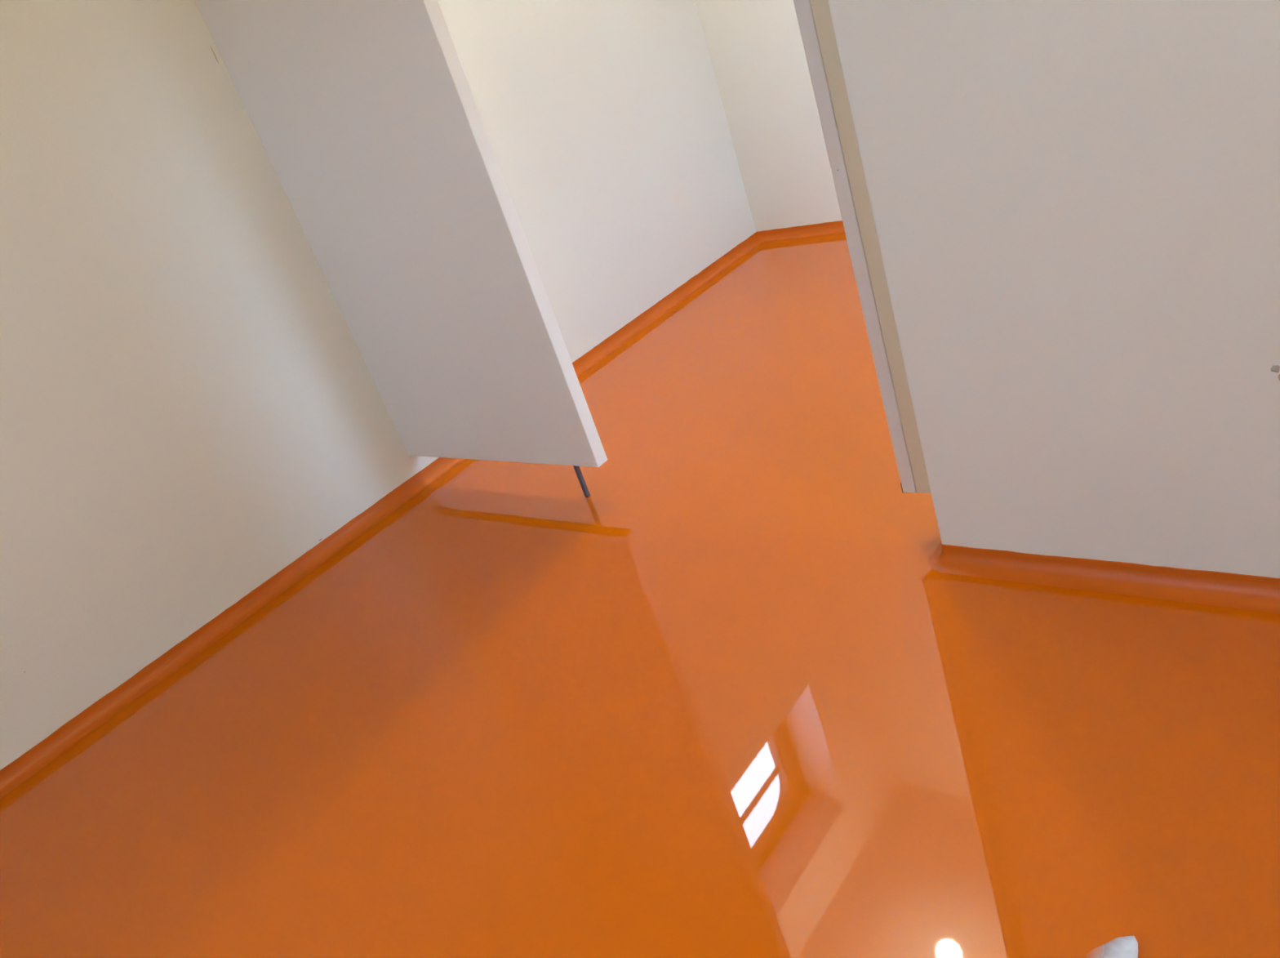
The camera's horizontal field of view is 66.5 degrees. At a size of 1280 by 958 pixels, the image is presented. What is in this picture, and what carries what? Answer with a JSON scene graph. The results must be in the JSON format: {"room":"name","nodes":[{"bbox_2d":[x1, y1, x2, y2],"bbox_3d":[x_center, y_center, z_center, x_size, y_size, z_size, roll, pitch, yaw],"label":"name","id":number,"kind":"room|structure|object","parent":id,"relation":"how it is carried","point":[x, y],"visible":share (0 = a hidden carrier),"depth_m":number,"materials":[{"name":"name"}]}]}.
{"room":"public restroom","nodes":[
{"label":"public restroom","id":0,"kind":"room"},
{"bbox_2d":[0,0,755,769],"bbox_3d":[-1.912,-1.314,2.443,0.326,3.930,6.843,4,34,41],"label":"wall","id":1,"kind":"structure","parent":0,"point":[190,406],"depth_m":2.94,"materials":[{"name":"white paint"}]},
{"bbox_2d":[0,231,761,798],"bbox_3d":[-1.213,0.375,3.116,0.040,0.052,6.341,4,34,41],"label":"baseboard","id":2,"kind":"structure","parent":1,"relation":"attached to","point":[74,730],"depth_m":3.15,"materials":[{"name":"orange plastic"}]},
{"bbox_2d":[0,232,1279,957],"bbox_3d":[0.330,0.555,1.853,5.150,0.120,6.941,4,34,41],"label":"floor","id":3,"kind":"structure","parent":0,"point":[725,697],"depth_m":2.02,"materials":[{"name":"orange laminate"}]},
{"bbox_2d":[194,0,607,497],"bbox_3d":[-0.863,-1.179,2.692,0.945,2.850,0.047,4,34,41],"label":"partition panel","id":4,"kind":"object","parent":3,"relation":"on","point":[366,115],"visible":1,"depth_m":2.85,"materials":[{"name":"white paint"}]},
{"bbox_2d":[1107,935,1137,957],"bbox_3d":[0.637,0.644,1.297,0.090,0.008,0.066,-23,25,-8],"label":"scrap","id":5,"kind":"object","parent":3,"relation":"on","point":[1126,946],"visible":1,"depth_m":1.31,"materials":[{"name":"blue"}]},
{"bbox_2d":[695,0,842,231],"bbox_3d":[1.704,-2.864,2.966,4.874,3.930,0.200,4,34,41],"label":"wall","id":6,"kind":"structure","parent":0,"point":[756,49],"depth_m":4.69,"materials":[{"name":"white paint"}]},
{"bbox_2d":[756,220,844,242],"bbox_3d":[2.224,-1.149,3.713,4.274,0.053,0.040,4,34,41],"label":"baseboard","id":7,"kind":"structure","parent":6,"relation":"attached to","point":[834,227],"depth_m":4.93,"materials":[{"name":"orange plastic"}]},
{"bbox_2d":[827,0,1279,577],"bbox_3d":[0.972,-1.452,0.652,2.267,3.930,0.092,4,34,41],"label":"wall","id":8,"kind":"structure","parent":0,"point":[1075,204],"depth_m":1.68,"materials":[{"name":"white paint"}]},
{"bbox_2d":[793,0,931,493],"bbox_3d":[0.279,-1.142,1.657,0.171,2.728,0.063,4,34,41],"label":"trim","id":9,"kind":"structure","parent":8,"relation":"attached to","point":[814,18],"depth_m":1.98,"materials":[{"name":"beige paint"}]},
{"bbox_2d":[928,540,1279,613],"bbox_3d":[1.528,0.210,1.483,2.287,0.051,0.130,4,34,41],"label":"baseboard","id":10,"kind":"structure","parent":8,"relation":"attached to","point":[1242,591],"depth_m":1.94,"materials":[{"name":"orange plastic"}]}
]}

